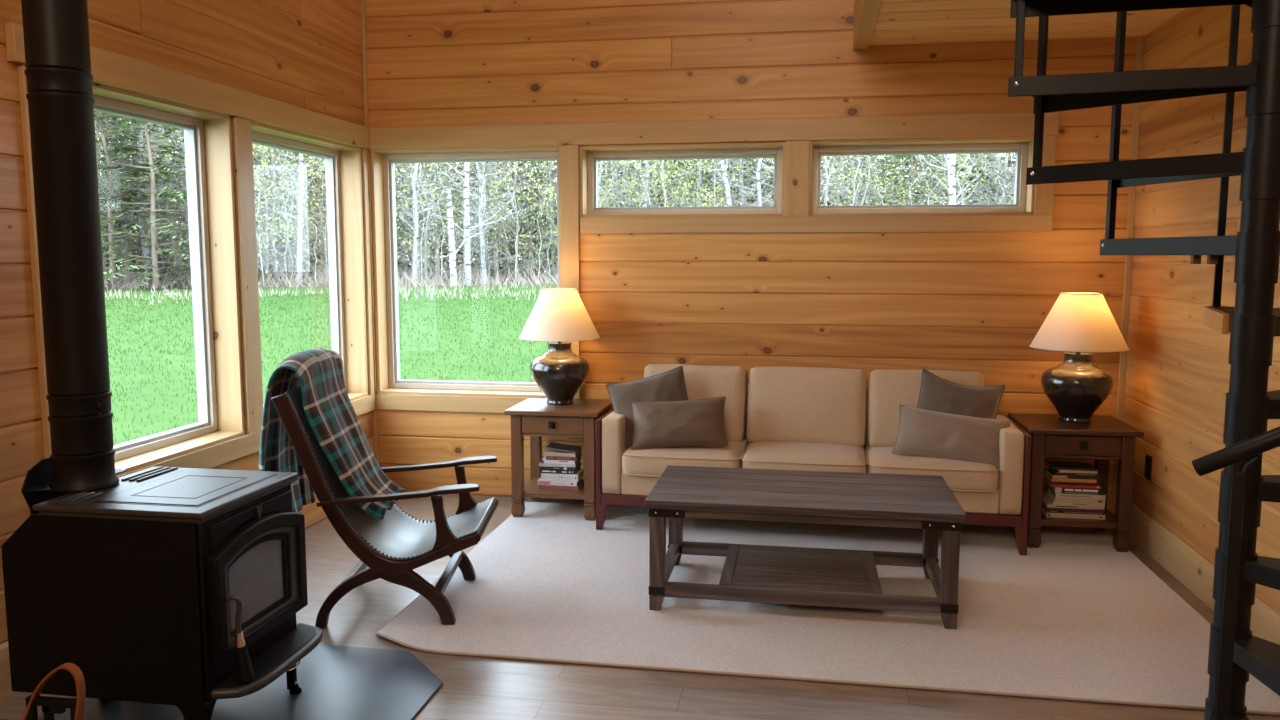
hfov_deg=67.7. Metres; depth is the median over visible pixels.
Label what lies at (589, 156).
window
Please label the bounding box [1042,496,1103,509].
book
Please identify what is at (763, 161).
tree
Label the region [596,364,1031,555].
sofa
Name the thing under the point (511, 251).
pine tree
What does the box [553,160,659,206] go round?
bare tree
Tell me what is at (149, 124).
tree
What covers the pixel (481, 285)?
dry grass
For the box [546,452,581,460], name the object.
book
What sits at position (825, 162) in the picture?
bare tree
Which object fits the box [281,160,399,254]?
tree
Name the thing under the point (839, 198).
bare tree
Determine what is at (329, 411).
plaid blanket
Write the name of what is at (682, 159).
tree
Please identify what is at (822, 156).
tree
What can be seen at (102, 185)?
bare tree
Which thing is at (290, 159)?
pine tree
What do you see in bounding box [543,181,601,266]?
sapling
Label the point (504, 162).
sapling
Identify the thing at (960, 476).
seat cushion
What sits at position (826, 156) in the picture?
tree
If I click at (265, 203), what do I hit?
tree
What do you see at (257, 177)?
sapling
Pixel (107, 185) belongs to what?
sapling
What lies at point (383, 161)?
window
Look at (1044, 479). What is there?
book
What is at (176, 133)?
bare tree
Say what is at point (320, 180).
tree
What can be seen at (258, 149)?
pine tree
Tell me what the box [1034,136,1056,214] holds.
window trim
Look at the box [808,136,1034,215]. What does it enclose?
window
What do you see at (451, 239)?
dead snag
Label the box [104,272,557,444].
lawn
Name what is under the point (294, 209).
bare tree
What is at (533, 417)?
end table
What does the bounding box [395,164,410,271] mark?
tree
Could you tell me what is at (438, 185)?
sapling
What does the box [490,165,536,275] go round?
bare tree
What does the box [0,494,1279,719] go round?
floor
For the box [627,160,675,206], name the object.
bare tree
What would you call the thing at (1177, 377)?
wall
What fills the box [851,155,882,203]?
bare tree
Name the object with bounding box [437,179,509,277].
sapling
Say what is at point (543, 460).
book
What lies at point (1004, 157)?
pine tree
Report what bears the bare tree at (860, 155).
on the lawn at (152, 363)
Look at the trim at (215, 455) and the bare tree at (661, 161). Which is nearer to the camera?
the trim at (215, 455)
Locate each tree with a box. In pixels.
[94,111,188,287]
[94,115,184,285]
[94,117,135,265]
[95,113,138,279]
[95,113,184,273]
[95,114,186,283]
[95,115,185,281]
[95,116,138,238]
[95,131,137,270]
[96,121,188,279]
[97,118,189,288]
[97,118,190,285]
[98,116,184,284]
[107,123,187,266]
[107,127,188,280]
[116,124,188,279]
[121,129,185,277]
[138,129,188,277]
[149,133,256,253]
[152,124,190,270]
[155,154,270,289]
[156,130,187,253]
[163,133,269,275]
[164,145,286,259]
[165,149,281,281]
[185,147,319,279]
[252,144,327,257]
[252,147,316,276]
[253,145,326,279]
[253,147,323,280]
[253,149,324,278]
[254,145,310,275]
[254,149,319,275]
[255,144,326,278]
[255,148,324,284]
[256,151,314,278]
[260,152,327,275]
[271,149,327,278]
[276,155,327,279]
[279,159,328,275]
[280,154,328,277]
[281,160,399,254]
[293,156,423,239]
[294,158,410,277]
[395,161,530,283]
[395,162,476,277]
[395,162,487,280]
[395,163,426,257]
[395,163,470,280]
[395,163,479,281]
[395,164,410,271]
[396,162,460,269]
[396,163,446,277]
[396,163,455,280]
[396,166,442,276]
[397,164,462,274]
[408,162,498,264]
[409,163,506,276]
[420,162,528,285]
[424,162,505,270]
[427,164,520,278]
[428,162,472,269]
[431,161,550,277]
[432,162,512,265]
[433,161,537,262]
[433,162,541,276]
[440,162,525,282]
[453,161,555,279]
[456,161,550,277]
[458,161,556,276]
[471,161,556,278]
[472,162,554,275]
[487,161,556,280]
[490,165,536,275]
[496,162,548,278]
[501,161,636,278]
[502,161,556,276]
[507,161,556,278]
[510,161,556,276]
[518,162,556,269]
[519,161,616,258]
[520,162,608,275]
[523,161,625,252]
[533,161,610,245]
[547,161,634,220]
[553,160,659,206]
[553,161,628,228]
[598,159,720,206]
[598,161,640,207]
[599,160,704,206]
[599,161,648,206]
[600,160,653,206]
[603,161,639,206]
[608,160,688,206]
[612,160,694,206]
[616,160,687,206]
[617,161,674,205]
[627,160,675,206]
[630,161,683,206]
[640,160,700,204]
[655,159,739,206]
[661,159,712,206]
[665,159,734,206]
[666,158,772,206]
[666,159,747,206]
[667,159,744,205]
[670,161,745,206]
[676,159,753,206]
[678,159,733,206]
[686,158,771,206]
[702,158,773,205]
[704,158,772,205]
[709,159,744,205]
[715,158,773,205]
[722,158,837,205]
[731,158,773,203]
[734,158,772,205]
[738,159,773,205]
[745,158,836,203]
[766,156,873,205]
[820,155,886,204]
[820,156,859,205]
[820,156,865,205]
[820,156,870,205]
[821,155,877,205]
[821,155,919,205]
[822,156,894,205]
[830,155,888,204]
[831,155,887,204]
[831,155,911,204]
[837,156,905,204]
[844,155,927,204]
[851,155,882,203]
[857,156,918,203]
[860,155,931,204]
[862,155,927,203]
[864,156,937,204]
[872,154,947,204]
[873,154,978,204]
[878,154,965,204]
[881,155,944,204]
[884,155,975,204]
[885,154,975,203]
[897,154,1014,204]
[913,154,989,204]
[915,154,996,204]
[925,154,991,203]
[944,154,1012,204]
[947,153,1013,203]
[956,154,1007,203]
[956,155,1015,200]
[959,153,1009,203]
[966,153,1015,203]
[970,153,1013,202]
[974,153,1015,203]
[976,157,1015,201]
[982,153,1014,196]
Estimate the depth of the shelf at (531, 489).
5.47 m
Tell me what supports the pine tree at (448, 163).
on the lawn at (152, 363)
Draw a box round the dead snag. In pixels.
[446,188,484,286]
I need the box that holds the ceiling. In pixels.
[868,0,1185,45]
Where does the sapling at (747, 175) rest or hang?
on the lawn at (152, 363)
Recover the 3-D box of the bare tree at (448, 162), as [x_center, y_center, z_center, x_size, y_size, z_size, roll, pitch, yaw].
[-10.396,-9.373,51.932,4.466,10.398,4.137,-5,8,-39]
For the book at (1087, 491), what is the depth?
4.92 m
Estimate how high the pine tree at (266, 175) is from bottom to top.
13.896 m
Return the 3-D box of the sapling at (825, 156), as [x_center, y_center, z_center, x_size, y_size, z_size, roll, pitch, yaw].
[7.690,-6.947,41.825,6.074,7.940,4.432,-4,7,-33]
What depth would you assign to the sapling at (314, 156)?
38.95 m
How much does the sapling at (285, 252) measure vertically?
8.069 m
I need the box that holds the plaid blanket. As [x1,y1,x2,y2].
[259,348,405,519]
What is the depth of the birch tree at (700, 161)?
43.80 m
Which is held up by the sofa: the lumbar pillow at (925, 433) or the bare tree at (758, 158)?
the lumbar pillow at (925, 433)
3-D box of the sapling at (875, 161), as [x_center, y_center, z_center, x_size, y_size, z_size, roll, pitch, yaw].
[10.200,-5.908,40.326,3.450,6.049,4.920,-1,6,-6]
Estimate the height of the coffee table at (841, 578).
0.478 m
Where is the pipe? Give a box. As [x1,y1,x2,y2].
[21,0,118,491]
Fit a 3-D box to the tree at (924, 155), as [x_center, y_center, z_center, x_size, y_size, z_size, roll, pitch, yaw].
[12.363,-8.142,42.065,5.030,10.142,5.221,3,7,24]
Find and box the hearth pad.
[38,644,442,719]
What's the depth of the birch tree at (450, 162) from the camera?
40.29 m
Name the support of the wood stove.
on the hearth pad
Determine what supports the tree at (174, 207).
on the lawn at (152, 363)
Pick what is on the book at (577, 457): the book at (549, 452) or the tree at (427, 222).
the book at (549, 452)
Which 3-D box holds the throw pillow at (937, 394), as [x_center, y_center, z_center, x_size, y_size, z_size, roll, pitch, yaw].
[1.657,0.277,5.012,0.484,0.450,0.177,2,7,18]
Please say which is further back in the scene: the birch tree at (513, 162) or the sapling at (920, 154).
the birch tree at (513, 162)
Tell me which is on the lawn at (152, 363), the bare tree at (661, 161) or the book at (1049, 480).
the bare tree at (661, 161)
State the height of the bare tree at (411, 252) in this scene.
12.679 m
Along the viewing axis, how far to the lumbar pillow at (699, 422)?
5.13 m
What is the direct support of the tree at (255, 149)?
on the lawn at (152, 363)
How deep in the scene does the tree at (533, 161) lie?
50.94 m
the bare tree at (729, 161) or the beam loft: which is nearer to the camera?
the beam loft
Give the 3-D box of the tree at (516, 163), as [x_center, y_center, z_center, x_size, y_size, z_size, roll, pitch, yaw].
[-5.638,-8.747,43.449,4.672,11.032,5.100,-4,8,-36]
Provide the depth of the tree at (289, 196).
47.61 m
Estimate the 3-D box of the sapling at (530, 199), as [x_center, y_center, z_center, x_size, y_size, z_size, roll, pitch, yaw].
[-4.066,-5.295,42.523,2.975,4.285,3.095,-6,8,-43]
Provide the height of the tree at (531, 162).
9.196 m
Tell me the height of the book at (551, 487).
0.024 m
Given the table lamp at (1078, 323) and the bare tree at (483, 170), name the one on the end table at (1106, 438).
the table lamp at (1078, 323)
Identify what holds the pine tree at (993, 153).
on the lawn at (152, 363)
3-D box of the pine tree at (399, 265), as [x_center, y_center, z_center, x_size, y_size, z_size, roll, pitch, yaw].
[-12.883,-10.986,54.459,7.054,13.157,6.785,-2,7,-20]
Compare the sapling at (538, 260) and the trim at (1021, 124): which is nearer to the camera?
the trim at (1021, 124)
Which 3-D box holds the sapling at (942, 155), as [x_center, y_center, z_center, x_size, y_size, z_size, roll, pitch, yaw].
[14.232,-6.690,43.509,4.546,7.009,3.894,-5,8,-36]
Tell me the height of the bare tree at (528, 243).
10.207 m
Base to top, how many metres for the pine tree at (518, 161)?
15.590 m
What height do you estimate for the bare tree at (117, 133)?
9.752 m
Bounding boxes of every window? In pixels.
[92,82,244,475]
[251,121,367,407]
[370,146,561,397]
[579,142,785,217]
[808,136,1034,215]
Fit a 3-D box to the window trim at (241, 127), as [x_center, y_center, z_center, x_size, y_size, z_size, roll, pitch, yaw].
[-1.911,-0.401,4.661,0.024,1.525,0.131,1,6,10]
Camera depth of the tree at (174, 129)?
47.64 m
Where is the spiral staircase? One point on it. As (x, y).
(1253, 324)
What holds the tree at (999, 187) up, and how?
on the lawn at (152, 363)
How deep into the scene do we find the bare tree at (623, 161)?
53.09 m
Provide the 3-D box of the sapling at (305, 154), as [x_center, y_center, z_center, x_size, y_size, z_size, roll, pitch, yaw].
[-13.947,-6.657,42.206,5.029,7.509,4.834,-3,7,-26]
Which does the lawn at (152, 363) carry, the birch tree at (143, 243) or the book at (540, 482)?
the birch tree at (143, 243)
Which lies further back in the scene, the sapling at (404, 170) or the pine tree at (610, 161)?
the pine tree at (610, 161)
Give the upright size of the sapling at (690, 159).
7.425 m
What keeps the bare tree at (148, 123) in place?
on the lawn at (152, 363)
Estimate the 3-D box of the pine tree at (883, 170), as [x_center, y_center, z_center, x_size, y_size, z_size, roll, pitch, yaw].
[13.445,-10.251,51.023,5.956,12.400,6.191,-2,7,-19]
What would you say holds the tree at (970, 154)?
on the lawn at (152, 363)
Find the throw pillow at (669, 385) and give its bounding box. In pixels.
[605,366,688,449]
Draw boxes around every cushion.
[622,439,746,477]
[644,364,746,441]
[742,442,866,472]
[747,367,865,446]
[866,445,998,492]
[868,370,983,446]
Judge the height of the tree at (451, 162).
9.777 m
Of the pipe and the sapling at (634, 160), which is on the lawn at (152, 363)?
the sapling at (634, 160)
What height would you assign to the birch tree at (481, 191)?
11.190 m
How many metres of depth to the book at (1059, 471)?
4.92 m
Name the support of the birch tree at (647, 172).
on the lawn at (152, 363)
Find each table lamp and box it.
[519,288,599,404]
[1029,292,1129,423]
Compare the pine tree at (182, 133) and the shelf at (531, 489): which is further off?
the pine tree at (182, 133)
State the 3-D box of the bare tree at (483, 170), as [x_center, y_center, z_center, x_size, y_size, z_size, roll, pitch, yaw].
[-7.134,-9.332,41.885,5.937,12.607,5.707,5,8,39]
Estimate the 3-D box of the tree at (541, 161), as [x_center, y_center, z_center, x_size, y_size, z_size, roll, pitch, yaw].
[-5.529,-8.865,52.448,5.039,9.289,4.867,5,8,36]
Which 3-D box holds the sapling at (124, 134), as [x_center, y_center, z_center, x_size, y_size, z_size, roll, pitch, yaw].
[-20.648,-6.353,40.130,4.122,7.024,4.812,-3,7,-23]
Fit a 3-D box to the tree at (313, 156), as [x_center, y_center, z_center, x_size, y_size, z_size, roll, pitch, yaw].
[-12.915,-9.386,42.932,6.319,12.489,7.327,3,7,27]
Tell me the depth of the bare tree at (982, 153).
48.83 m
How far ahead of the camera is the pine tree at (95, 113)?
48.34 m
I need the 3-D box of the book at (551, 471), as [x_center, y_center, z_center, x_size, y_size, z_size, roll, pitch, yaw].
[-0.461,0.638,5.592,0.205,0.024,0.151,1,6,9]
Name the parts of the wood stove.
panel, plate, cook plate, leg, door handle, door glass, door, door molding, leg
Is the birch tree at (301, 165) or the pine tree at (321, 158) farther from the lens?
the pine tree at (321, 158)
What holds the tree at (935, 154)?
on the lawn at (152, 363)
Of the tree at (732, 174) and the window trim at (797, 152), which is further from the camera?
the tree at (732, 174)
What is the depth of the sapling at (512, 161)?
42.91 m
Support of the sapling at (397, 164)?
on the lawn at (152, 363)
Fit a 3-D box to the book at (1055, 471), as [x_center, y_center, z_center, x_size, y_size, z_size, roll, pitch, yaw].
[2.263,0.580,4.990,0.200,0.012,0.151,1,6,11]
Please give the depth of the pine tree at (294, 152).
51.96 m
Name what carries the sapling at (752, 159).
on the lawn at (152, 363)
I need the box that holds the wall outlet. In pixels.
[1144,454,1151,480]
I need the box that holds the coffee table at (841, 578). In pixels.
[645,465,966,628]
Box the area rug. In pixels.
[375,502,1279,715]
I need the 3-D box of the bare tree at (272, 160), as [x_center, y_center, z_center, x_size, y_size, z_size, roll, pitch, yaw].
[-17.051,-9.179,44.012,5.120,11.693,5.041,2,7,22]
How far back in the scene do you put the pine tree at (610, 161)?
55.25 m
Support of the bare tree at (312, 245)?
on the lawn at (152, 363)
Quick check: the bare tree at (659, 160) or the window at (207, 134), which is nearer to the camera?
the window at (207, 134)
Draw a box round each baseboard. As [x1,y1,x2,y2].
[0,641,14,699]
[1114,500,1279,644]
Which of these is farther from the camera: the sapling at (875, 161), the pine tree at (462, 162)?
the pine tree at (462, 162)
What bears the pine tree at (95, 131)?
on the lawn at (152, 363)
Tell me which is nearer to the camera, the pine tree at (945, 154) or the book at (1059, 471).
the book at (1059, 471)
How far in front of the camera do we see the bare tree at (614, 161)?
51.68 m
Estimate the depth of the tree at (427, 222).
44.05 m
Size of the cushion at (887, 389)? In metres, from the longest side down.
0.606 x 0.444 x 0.192 m
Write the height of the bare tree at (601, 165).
10.466 m
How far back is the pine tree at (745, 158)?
53.71 m
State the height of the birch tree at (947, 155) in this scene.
11.905 m
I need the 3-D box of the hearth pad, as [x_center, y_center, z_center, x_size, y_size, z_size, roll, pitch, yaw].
[-1.370,1.180,2.978,1.205,0.009,1.465,1,6,10]
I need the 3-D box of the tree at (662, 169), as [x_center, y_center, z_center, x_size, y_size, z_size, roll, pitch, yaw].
[1.173,-9.012,41.594,5.279,12.024,5.762,4,7,33]
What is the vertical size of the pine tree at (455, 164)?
13.285 m
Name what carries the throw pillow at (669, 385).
on the sofa
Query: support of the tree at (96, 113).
on the lawn at (152, 363)
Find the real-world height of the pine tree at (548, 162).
12.865 m
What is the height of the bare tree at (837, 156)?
10.286 m
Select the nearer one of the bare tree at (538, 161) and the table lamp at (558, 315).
the table lamp at (558, 315)
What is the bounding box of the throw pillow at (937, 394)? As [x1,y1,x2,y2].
[917,368,1005,418]
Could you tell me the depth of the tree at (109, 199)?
36.27 m
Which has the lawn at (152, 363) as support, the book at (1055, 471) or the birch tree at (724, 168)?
the birch tree at (724, 168)
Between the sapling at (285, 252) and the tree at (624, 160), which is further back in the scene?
the tree at (624, 160)
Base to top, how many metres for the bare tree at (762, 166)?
12.363 m
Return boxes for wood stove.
[1,457,322,719]
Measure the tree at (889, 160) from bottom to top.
9.280 m
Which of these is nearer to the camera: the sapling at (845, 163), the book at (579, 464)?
the book at (579, 464)
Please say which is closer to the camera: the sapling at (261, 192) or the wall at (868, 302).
the wall at (868, 302)
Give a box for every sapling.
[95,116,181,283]
[96,115,163,283]
[98,134,188,279]
[100,185,151,282]
[105,131,188,282]
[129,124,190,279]
[148,168,189,277]
[180,157,294,267]
[190,145,310,283]
[254,147,325,283]
[254,148,328,282]
[255,192,294,276]
[267,154,327,281]
[275,182,327,284]
[280,156,425,266]
[395,163,463,283]
[395,163,469,278]
[395,164,434,285]
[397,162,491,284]
[425,185,480,276]
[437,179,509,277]
[443,179,529,281]
[446,162,547,279]
[487,161,556,280]
[487,161,556,280]
[504,177,556,277]
[523,199,556,278]
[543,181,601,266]
[544,162,620,259]
[598,160,684,206]
[598,161,640,207]
[599,160,695,206]
[601,160,672,206]
[602,180,637,206]
[615,159,725,206]
[647,159,717,206]
[650,163,710,206]
[671,158,773,204]
[694,158,769,206]
[708,175,770,206]
[730,159,773,205]
[759,156,871,204]
[820,156,869,204]
[820,156,913,205]
[833,163,885,204]
[849,161,909,204]
[850,166,917,204]
[865,154,1014,204]
[879,154,947,204]
[880,154,986,204]
[890,154,977,204]
[915,155,986,201]
[941,153,1015,203]
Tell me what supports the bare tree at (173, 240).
on the lawn at (152, 363)
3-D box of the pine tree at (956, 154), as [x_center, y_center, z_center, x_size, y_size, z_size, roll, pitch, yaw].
[17.485,-10.027,50.041,6.886,12.281,6.138,4,7,32]
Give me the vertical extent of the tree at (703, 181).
8.545 m
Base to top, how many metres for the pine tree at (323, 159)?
11.341 m
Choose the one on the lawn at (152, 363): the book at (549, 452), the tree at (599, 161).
the tree at (599, 161)
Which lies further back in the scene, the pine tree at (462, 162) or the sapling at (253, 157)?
the pine tree at (462, 162)
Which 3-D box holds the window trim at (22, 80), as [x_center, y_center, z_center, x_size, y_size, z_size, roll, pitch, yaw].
[-2.126,-0.216,3.413,0.024,1.625,0.082,1,6,10]
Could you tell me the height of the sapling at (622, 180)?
4.986 m
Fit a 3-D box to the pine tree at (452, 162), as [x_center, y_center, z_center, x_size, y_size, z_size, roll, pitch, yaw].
[-11.631,-12.628,59.130,7.649,15.632,8.581,0,6,0]
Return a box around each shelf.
[523,477,583,499]
[719,545,881,593]
[1041,507,1116,528]
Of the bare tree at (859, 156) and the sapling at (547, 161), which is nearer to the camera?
the sapling at (547, 161)
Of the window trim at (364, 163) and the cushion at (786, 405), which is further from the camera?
the window trim at (364, 163)
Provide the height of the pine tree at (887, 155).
14.070 m
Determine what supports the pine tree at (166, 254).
on the lawn at (152, 363)
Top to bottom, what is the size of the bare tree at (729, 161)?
11.860 m
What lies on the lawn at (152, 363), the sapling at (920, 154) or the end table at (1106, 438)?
the sapling at (920, 154)
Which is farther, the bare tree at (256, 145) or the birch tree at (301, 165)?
the bare tree at (256, 145)
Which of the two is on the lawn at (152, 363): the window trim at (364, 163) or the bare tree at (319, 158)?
the bare tree at (319, 158)
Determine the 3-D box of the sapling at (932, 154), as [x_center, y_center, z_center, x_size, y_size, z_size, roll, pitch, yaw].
[13.542,-7.453,42.198,6.780,8.954,4.947,1,6,9]
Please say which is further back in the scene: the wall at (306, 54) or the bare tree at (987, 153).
the bare tree at (987, 153)
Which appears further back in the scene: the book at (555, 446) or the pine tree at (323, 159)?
the pine tree at (323, 159)
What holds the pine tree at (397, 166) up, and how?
on the lawn at (152, 363)
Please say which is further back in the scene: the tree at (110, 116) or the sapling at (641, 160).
the sapling at (641, 160)
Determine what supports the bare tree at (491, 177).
on the lawn at (152, 363)
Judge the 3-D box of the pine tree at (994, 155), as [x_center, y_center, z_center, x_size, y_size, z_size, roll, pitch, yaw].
[20.667,-12.709,56.631,7.946,16.265,7.830,0,6,-4]
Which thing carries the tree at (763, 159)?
on the lawn at (152, 363)
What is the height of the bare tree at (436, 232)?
12.968 m
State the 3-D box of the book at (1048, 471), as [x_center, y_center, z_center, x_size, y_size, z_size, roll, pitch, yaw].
[2.251,0.595,4.993,0.220,0.018,0.156,1,6,8]
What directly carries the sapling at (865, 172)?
on the lawn at (152, 363)
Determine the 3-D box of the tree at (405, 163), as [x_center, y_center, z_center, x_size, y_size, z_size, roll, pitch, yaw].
[-12.428,-9.012,48.186,5.983,10.482,5.160,-4,8,-35]
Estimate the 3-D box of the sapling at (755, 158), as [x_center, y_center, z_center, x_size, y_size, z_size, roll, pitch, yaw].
[4.240,-7.017,43.617,4.917,8.044,4.726,-2,6,-18]
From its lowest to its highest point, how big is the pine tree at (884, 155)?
13.158 m
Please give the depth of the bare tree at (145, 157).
38.64 m
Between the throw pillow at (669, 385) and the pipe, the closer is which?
the pipe
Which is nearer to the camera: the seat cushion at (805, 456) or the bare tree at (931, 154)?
the seat cushion at (805, 456)
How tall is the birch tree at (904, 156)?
13.416 m
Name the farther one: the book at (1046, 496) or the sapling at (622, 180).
the sapling at (622, 180)
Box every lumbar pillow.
[630,396,727,449]
[891,404,1011,469]
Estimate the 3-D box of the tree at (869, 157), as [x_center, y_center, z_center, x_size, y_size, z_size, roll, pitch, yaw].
[10.788,-9.361,42.397,7.141,12.646,6.159,1,6,12]
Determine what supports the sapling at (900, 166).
on the lawn at (152, 363)
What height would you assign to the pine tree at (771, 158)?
13.585 m
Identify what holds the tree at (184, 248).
on the lawn at (152, 363)
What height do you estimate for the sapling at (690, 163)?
6.391 m
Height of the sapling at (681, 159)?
8.332 m
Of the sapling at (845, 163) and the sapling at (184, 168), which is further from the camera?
the sapling at (845, 163)
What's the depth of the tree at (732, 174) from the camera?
44.30 m
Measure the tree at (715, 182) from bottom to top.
9.030 m
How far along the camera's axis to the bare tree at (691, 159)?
49.16 m
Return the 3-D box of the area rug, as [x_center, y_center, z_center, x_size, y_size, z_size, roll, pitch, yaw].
[0.749,1.013,4.473,3.317,0.020,2.207,1,6,10]
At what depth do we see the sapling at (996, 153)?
39.76 m
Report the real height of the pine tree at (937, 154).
13.208 m
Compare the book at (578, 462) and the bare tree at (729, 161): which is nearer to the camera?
the book at (578, 462)
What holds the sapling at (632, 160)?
on the lawn at (152, 363)
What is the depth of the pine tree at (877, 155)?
56.97 m
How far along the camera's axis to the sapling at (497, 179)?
43.40 m
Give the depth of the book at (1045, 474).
4.92 m
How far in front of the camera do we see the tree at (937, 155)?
45.97 m
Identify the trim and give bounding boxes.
[5,23,369,148]
[17,64,51,458]
[117,394,375,477]
[231,116,262,433]
[361,0,378,463]
[361,148,376,394]
[369,112,1058,148]
[376,394,527,412]
[561,145,580,398]
[580,215,1052,232]
[785,140,809,215]
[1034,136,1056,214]
[1111,36,1143,513]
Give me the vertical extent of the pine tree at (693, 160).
13.099 m
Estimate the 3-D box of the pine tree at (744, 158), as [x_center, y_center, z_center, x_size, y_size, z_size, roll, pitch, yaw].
[6.041,-11.300,52.438,6.919,14.332,7.762,0,6,-4]
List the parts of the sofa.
leg, frame, arm, panel, seat, rail, arm, frame, leg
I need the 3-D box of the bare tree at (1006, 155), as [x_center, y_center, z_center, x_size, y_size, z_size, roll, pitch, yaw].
[15.835,-8.535,40.383,4.555,11.369,4.916,2,6,16]
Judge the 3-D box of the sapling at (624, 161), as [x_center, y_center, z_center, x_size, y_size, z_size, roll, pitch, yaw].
[-1.536,-6.223,41.392,3.971,6.378,4.636,-1,6,-10]
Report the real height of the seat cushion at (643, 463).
0.177 m
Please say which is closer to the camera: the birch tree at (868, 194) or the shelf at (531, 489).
the shelf at (531, 489)
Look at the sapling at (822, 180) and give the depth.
40.82 m
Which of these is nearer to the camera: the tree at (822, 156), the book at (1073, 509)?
the book at (1073, 509)
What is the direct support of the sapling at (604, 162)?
on the lawn at (152, 363)
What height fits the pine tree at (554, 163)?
13.424 m
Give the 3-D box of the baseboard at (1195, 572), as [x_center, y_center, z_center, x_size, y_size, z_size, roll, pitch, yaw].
[1.953,1.294,1.154,0.018,0.180,8.646,1,6,10]
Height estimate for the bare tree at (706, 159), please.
10.806 m
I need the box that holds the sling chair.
[271,386,498,627]
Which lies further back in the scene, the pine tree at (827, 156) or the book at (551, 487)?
the pine tree at (827, 156)
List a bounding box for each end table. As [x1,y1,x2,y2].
[504,397,611,520]
[1008,413,1143,551]
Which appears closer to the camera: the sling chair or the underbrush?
the sling chair
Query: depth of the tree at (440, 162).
50.33 m
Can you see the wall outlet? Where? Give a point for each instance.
(1148, 459)
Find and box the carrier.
[0,663,85,719]
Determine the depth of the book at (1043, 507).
4.93 m
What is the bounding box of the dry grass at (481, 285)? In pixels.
[105,281,550,306]
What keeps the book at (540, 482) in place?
on the book at (551, 487)
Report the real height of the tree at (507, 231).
10.949 m
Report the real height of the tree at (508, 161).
10.792 m
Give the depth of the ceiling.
4.81 m
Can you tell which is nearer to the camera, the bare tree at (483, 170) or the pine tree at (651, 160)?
the bare tree at (483, 170)
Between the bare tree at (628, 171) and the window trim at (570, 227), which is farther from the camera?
the bare tree at (628, 171)
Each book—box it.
[538,478,581,485]
[539,461,579,466]
[539,480,583,490]
[541,456,580,464]
[541,462,580,469]
[541,466,580,473]
[541,469,583,481]
[544,448,581,456]
[546,442,580,452]
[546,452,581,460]
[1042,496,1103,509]
[1042,503,1104,511]
[1042,505,1105,514]
[1042,508,1104,519]
[1043,477,1100,488]
[1044,468,1097,479]
[1044,473,1096,482]
[1045,476,1097,485]
[1045,494,1104,506]
[1047,461,1095,470]
[1047,484,1103,494]
[1047,490,1104,503]
[1048,488,1105,499]
[1050,467,1097,475]
[1056,469,1096,473]
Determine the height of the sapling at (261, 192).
4.773 m
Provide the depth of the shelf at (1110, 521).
4.89 m
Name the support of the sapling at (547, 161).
on the lawn at (152, 363)
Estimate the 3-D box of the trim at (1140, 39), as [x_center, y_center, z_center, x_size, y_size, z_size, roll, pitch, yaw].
[2.675,-0.402,5.246,0.030,2.672,0.022,1,6,10]
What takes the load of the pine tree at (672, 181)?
on the lawn at (152, 363)
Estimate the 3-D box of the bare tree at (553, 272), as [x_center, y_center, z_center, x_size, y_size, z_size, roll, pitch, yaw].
[-4.182,-10.325,46.934,6.225,13.550,5.985,4,7,30]
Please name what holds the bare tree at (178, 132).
on the lawn at (152, 363)
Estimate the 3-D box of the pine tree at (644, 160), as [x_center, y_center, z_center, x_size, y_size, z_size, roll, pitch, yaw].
[0.153,-11.751,53.782,7.343,14.894,7.235,1,6,9]
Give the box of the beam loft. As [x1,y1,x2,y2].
[853,0,881,49]
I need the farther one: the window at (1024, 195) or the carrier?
the window at (1024, 195)
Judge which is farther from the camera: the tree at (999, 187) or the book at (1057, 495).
the tree at (999, 187)
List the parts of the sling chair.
leg, rail, nailhead trim, leather seat, armrest, leg, nailhead trim, armrest, arm post, leg, arm post, rail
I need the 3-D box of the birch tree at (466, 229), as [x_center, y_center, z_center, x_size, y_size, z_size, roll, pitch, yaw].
[-7.066,-9.101,39.190,4.891,12.744,5.152,-1,6,-7]
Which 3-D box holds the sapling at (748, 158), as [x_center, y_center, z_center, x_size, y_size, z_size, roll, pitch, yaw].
[3.336,-6.744,44.924,5.749,6.704,4.195,1,6,7]
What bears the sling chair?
on the floor
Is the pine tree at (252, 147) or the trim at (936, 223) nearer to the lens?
the trim at (936, 223)
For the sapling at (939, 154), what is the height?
6.874 m
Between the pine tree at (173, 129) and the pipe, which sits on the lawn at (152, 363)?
the pine tree at (173, 129)
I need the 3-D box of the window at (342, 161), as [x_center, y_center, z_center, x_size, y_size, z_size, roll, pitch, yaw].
[-1.903,-0.474,5.332,0.212,1.529,1.204,1,6,10]
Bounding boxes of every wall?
[0,0,373,643]
[365,0,1143,511]
[1123,4,1279,613]
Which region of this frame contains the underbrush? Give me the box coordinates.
[104,259,557,288]
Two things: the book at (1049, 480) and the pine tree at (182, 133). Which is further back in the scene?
the pine tree at (182, 133)
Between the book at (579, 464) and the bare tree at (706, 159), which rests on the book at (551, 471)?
the book at (579, 464)
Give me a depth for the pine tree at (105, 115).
47.09 m
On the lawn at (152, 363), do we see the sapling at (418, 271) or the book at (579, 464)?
the sapling at (418, 271)
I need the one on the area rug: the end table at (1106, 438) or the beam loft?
the end table at (1106, 438)
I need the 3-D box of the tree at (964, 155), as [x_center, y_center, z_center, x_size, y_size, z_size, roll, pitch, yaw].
[14.590,-9.581,42.701,6.242,13.061,7.238,1,6,10]
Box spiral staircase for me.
[1008,0,1279,719]
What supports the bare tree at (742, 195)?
on the lawn at (152, 363)
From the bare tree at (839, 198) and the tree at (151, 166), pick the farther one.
the bare tree at (839, 198)

